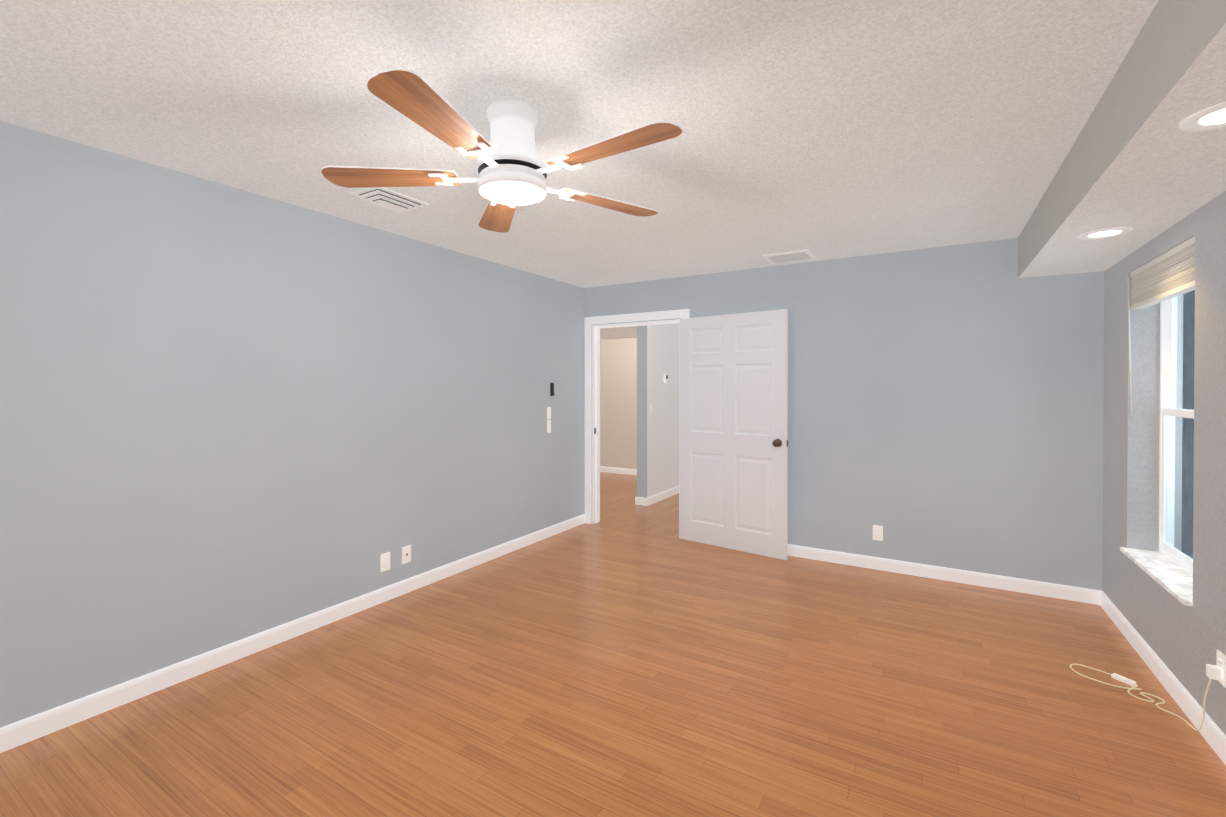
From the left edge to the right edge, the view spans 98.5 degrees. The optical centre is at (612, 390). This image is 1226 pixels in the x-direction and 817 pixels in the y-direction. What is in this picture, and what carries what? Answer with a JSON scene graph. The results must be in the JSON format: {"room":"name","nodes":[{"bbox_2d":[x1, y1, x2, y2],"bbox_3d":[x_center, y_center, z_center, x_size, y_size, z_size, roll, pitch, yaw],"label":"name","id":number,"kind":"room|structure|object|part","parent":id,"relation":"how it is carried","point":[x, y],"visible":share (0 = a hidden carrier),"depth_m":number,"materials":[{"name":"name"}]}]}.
{"room":"empty bedroom","nodes":[
{"label":"empty bedroom","id":0,"kind":"room"},
{"bbox_2d":[0,120,583,727],"bbox_3d":[-1.919,0.170,2.908,0.120,2.440,6.340,0,0,31],"label":"wall","id":1,"kind":"structure","parent":0,"point":[228,414],"depth_m":2.70,"materials":[{"name":"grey paint"}]},
{"bbox_2d":[0,514,584,752],"bbox_3d":[-1.861,1.344,2.882,0.014,0.092,6.100,0,0,31],"label":"baseboard","id":2,"kind":"structure","parent":1,"relation":"attached to","point":[26,730],"depth_m":2.70,"materials":[{"name":"white wood"}]},
{"bbox_2d":[380,552,389,571],"bbox_3d":[-1.502,1.129,3.486,0.008,0.115,0.070,0,0,31],"label":"electrical outlet","id":3,"kind":"object","parent":1,"relation":"attached to","point":[384,561],"visible":1,"depth_m":3.48,"materials":[{"name":"white plastic"}]},
{"bbox_2d":[402,545,410,563],"bbox_3d":[-1.413,1.123,3.624,0.017,0.115,0.070,0,0,31],"label":"outlet","id":4,"kind":"object","parent":1,"relation":"attached to","point":[406,554],"visible":1,"depth_m":3.62,"materials":[{"name":"white plastic"}]},
{"bbox_2d":[547,407,550,419],"bbox_3d":[-0.602,0.209,4.980,0.008,0.118,0.052,0,0,31],"label":"light switch","id":5,"kind":"object","parent":1,"relation":"attached to","point":[548,412],"visible":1,"depth_m":4.97,"materials":[{"name":"white plastic"}]},
{"bbox_2d":[547,420,550,432],"bbox_3d":[-0.602,0.335,4.981,0.008,0.118,0.052,0,0,31],"label":"light switch","id":6,"kind":"object","parent":1,"relation":"attached to","point":[548,426],"visible":1,"depth_m":4.97,"materials":[{"name":"white plastic"}]},
{"bbox_2d":[550,383,553,395],"bbox_3d":[-0.575,-0.017,5.011,0.022,0.125,0.036,0,0,31],"label":"remote holder","id":7,"kind":"object","parent":1,"relation":"attached to","point":[551,389],"visible":0.98,"depth_m":5.00,"materials":[{"name":"black plastic"}]},
{"bbox_2d":[0,0,1158,287],"bbox_3d":[-0.089,-1.073,1.803,4.386,0.060,6.340,0,0,31],"label":"ceiling","id":8,"kind":"structure","parent":0,"point":[820,130],"depth_m":1.92,"materials":[{"name":"white paint"}]},
{"bbox_2d":[350,187,428,212],"bbox_3d":[-1.215,-1.029,2.887,0.225,0.043,0.330,0,0,31],"label":"ceiling vent","id":9,"kind":"object","parent":8,"relation":"in","point":[389,199],"visible":0.96,"depth_m":2.83,"materials":[{"name":"white metal"}]},
{"bbox_2d":[321,68,681,232],"bbox_3d":[-0.344,-0.880,1.948,1.305,0.328,1.336,0,0,31],"label":"fan","id":10,"kind":"object","parent":8,"relation":"hanging from","point":[513,170],"visible":1,"depth_m":1.89,"materials":[{"name":"brown wood"}]},
{"bbox_3d":[-0.828,-0.799,1.975,0.494,0.006,0.148,0,-7,-1],"label":"blade","id":11,"kind":"part","parent":10,"relation":"part of","materials":[{"name":"brown wood"}]},
{"bbox_3d":[-0.508,-0.796,1.551,0.148,0.006,0.494,-7,-2,17],"label":"blade","id":12,"kind":"part","parent":10,"relation":"part of","materials":[{"name":"brown wood"}]},
{"bbox_3d":[-0.524,-0.802,2.410,0.148,0.006,0.494,7,-2,-19],"label":"blade","id":13,"kind":"part","parent":10,"relation":"part of","materials":[{"name":"brown wood"}]},
{"bbox_3d":[-0.015,-0.801,2.255,0.494,0.006,0.148,0,8,-37],"label":"blade","id":14,"kind":"part","parent":10,"relation":"part of","materials":[{"name":"brown wood"}]},
{"bbox_3d":[-0.006,-0.797,1.724,0.494,0.006,0.148,0,7,35],"label":"blade","id":15,"kind":"part","parent":10,"relation":"part of","materials":[{"name":"brown wood"}]},
{"bbox_2d":[763,249,815,263],"bbox_3d":[1.389,-1.054,4.158,0.340,0.011,0.300,0,0,31],"label":"ceiling vent","id":16,"kind":"object","parent":8,"relation":"in","point":[793,256],"visible":1,"depth_m":4.12,"materials":[{"name":"white metal"}]},
{"bbox_2d":[0,472,1225,816],"bbox_3d":[-0.579,1.413,3.804,7.266,0.060,9.240,0,0,31],"label":"floor","id":17,"kind":"structure","parent":0,"point":[584,669],"depth_m":2.30,"materials":[{"name":"laminate"}]},
{"bbox_2d":[600,338,636,468],"bbox_3d":[1.046,0.133,8.127,5.600,2.440,0.100,0,0,31],"label":"wall","id":18,"kind":"structure","parent":0,"point":[618,403],"depth_m":8.64,"materials":[{"name":"beige paint"}]},
{"bbox_2d":[600,466,636,474],"bbox_3d":[1.017,1.308,8.086,5.600,0.092,0.014,0,0,31],"label":"baseboard","id":19,"kind":"structure","parent":18,"relation":"attached to","point":[602,469],"depth_m":8.63,"materials":[{"name":"white wood"}]},
{"bbox_2d":[600,326,636,339],"bbox_3d":[-0.994,-0.870,7.186,3.060,0.420,0.120,0,0,31],"label":"ceiling","id":20,"kind":"structure","parent":0,"point":[618,333],"depth_m":6.48,"materials":[{"name":"beige paint"}]},
{"bbox_2d":[637,323,678,497],"bbox_3d":[0.825,0.140,7.116,0.140,2.440,1.860,0,0,31],"label":"wall","id":21,"kind":"structure","parent":0,"point":[658,428],"depth_m":6.52,"materials":[{"name":"white paint"}]},
{"bbox_2d":[635,497,643,504],"bbox_3d":[0.744,1.314,7.139,0.014,0.092,1.830,0,0,31],"label":"baseboard","id":22,"kind":"structure","parent":21,"relation":"attached to","point":[638,500],"depth_m":6.33,"materials":[{"name":"white wood"}]},
{"bbox_2d":[650,404,652,413],"bbox_3d":[0.462,0.215,6.367,0.008,0.115,0.070,0,0,31],"label":"switch plate","id":23,"kind":"object","parent":21,"relation":"attached to","point":[651,408],"visible":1,"depth_m":6.36,"materials":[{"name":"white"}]},
{"bbox_2d":[644,486,678,505],"bbox_3d":[0.868,1.315,7.065,0.034,0.092,1.830,0,0,31],"label":"baseboard","id":24,"kind":"structure","parent":21,"relation":"attached to","point":[653,499],"depth_m":6.59,"materials":[{"name":"white wood"}]},
{"bbox_2d":[664,374,667,382],"bbox_3d":[0.675,-0.157,6.703,0.024,0.110,0.085,0,0,31],"label":"thermostat","id":25,"kind":"object","parent":21,"relation":"attached to","point":[665,378],"visible":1,"depth_m":6.68,"materials":[{"name":"white plastic"}]},
{"bbox_2d":[584,238,1103,590],"bbox_3d":[1.467,0.158,4.505,4.046,2.440,0.120,0,0,31],"label":"wall","id":26,"kind":"structure","parent":0,"point":[946,406],"depth_m":3.88,"materials":[{"name":"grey paint"}]},
{"bbox_2d":[585,309,689,523],"bbox_3d":[0.242,0.307,5.240,1.162,2.133,0.154,0,0,31],"label":"door frame","id":27,"kind":"structure","parent":26,"relation":"attached to","point":[592,451],"depth_m":5.44,"materials":[{"name":"white wood"}]},
{"bbox_2d":[679,309,788,559],"bbox_3d":[1.017,0.351,4.583,1.020,2.030,0.175,0,1,38],"label":"door","id":28,"kind":"structure","parent":26,"relation":"in","point":[733,464],"depth_m":4.54,"materials":[{"name":"white wood"}]},
{"bbox_2d":[873,525,882,540],"bbox_3d":[2.050,1.099,4.087,0.070,0.115,0.008,0,0,31],"label":"electrical outlet","id":29,"kind":"object","parent":26,"relation":"attached to","point":[877,532],"visible":1,"depth_m":4.08,"materials":[{"name":"white plastic"}]},
{"bbox_2d":[788,544,1095,603],"bbox_3d":[1.927,1.335,4.159,2.840,0.092,0.014,0,0,31],"label":"baseboard","id":30,"kind":"structure","parent":26,"relation":"attached to","point":[1085,595],"depth_m":3.83,"materials":[{"name":"white wood"}]},
{"bbox_2d":[1018,0,1225,277],"bbox_3d":[1.412,-0.897,0.904,0.446,0.280,6.100,0,0,31],"label":"soffit","id":31,"kind":"structure","parent":0,"point":[1141,164],"depth_m":1.81,"materials":[{"name":"paint"}]},
{"bbox_2d":[1078,227,1132,238],"bbox_3d":[2.390,-0.765,2.566,0.196,0.007,0.196,0,0,31],"label":"recessed light","id":32,"kind":"object","parent":31,"relation":"in","point":[1106,233],"visible":1,"depth_m":2.55,"materials":[{"name":"white plastic"}]},
{"bbox_2d":[1179,102,1225,130],"bbox_3d":[1.689,-0.757,1.442,0.196,0.007,0.196,0,0,31],"label":"recessed light","id":33,"kind":"object","parent":31,"relation":"in","point":[1211,117],"visible":1,"depth_m":1.47,"materials":[{"name":"white plastic"}]},
{"bbox_2d":[1102,191,1225,734],"bbox_3d":[1.698,0.184,0.741,0.220,2.440,6.340,0,0,31],"label":"wall","id":34,"kind":"structure","parent":0,"point":[1185,643],"depth_m":2.60,"materials":[{"name":"paint"}]},
{"bbox_2d":[1070,650,1225,730],"bbox_3d":[2.321,1.198,2.346,0.355,0.391,0.616,0,0,31],"label":"power cord","id":35,"kind":"object","parent":34,"relation":"attached to","point":[1217,671],"visible":1,"depth_m":2.07,"materials":[{"name":"white plastic"}]},
{"bbox_2d":[1111,673,1135,685],"bbox_3d":[2.447,1.382,2.530,0.081,0.021,0.072,0,0,31],"label":"switch","id":36,"kind":"object","parent":35,"relation":"attached to","point":[1118,677],"depth_m":2.52,"materials":[{"name":"white plastic"}]},
{"bbox_2d":[1120,547,1192,606],"bbox_3d":[2.742,0.906,2.600,0.160,0.022,0.883,0,0,31],"label":"sill","id":37,"kind":"structure","parent":34,"relation":"attached to","point":[1170,577],"depth_m":2.60,"materials":[{"name":"white stone"}]},
{"bbox_2d":[1096,590,1225,764],"bbox_3d":[1.597,1.358,0.809,0.014,0.092,6.100,0,0,31],"label":"baseboard","id":38,"kind":"structure","parent":34,"relation":"attached to","point":[1210,731],"depth_m":2.44,"materials":[{"name":"white wood"}]},
{"bbox_2d":[1130,236,1194,309],"bbox_3d":[2.724,-0.561,2.601,0.054,0.210,0.863,0,0,31],"label":"window blind","id":39,"kind":"object","parent":34,"relation":"attached to","point":[1169,274],"visible":0.73,"depth_m":2.55,"materials":[{"name":"white"}]},
{"bbox_2d":[1127,277,1131,418],"bbox_3d":[2.919,-0.241,2.982,0.024,0.800,0.008,0,0,31],"label":"blind wand","id":40,"kind":"object","parent":39,"relation":"hanging from","point":[1129,348],"visible":0.98,"depth_m":2.98,"materials":[{"name":"white plastic"}]},
{"bbox_2d":[1159,290,1194,575],"bbox_3d":[2.833,0.115,2.541,0.056,1.565,0.875,0,0,31],"label":"window","id":41,"kind":"structure","parent":34,"relation":"in","point":[1188,374],"depth_m":2.88,"materials":[{"name":"clear glass"}]},
{"bbox_3d":[2.833,0.115,2.541,0.056,1.565,0.875,0,0,31],"label":"window sashes","id":42,"kind":"part","parent":41,"relation":"part of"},
{"label":"outside","id":43,"kind":"structure","parent":0,"visible":0},
{"bbox_2d":[1181,290,1194,557],"bbox_3d":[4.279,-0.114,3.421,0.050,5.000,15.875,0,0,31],"label":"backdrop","id":44,"kind":"structure","parent":43,"point":[1188,460],"depth_m":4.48,"materials":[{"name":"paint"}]}
]}

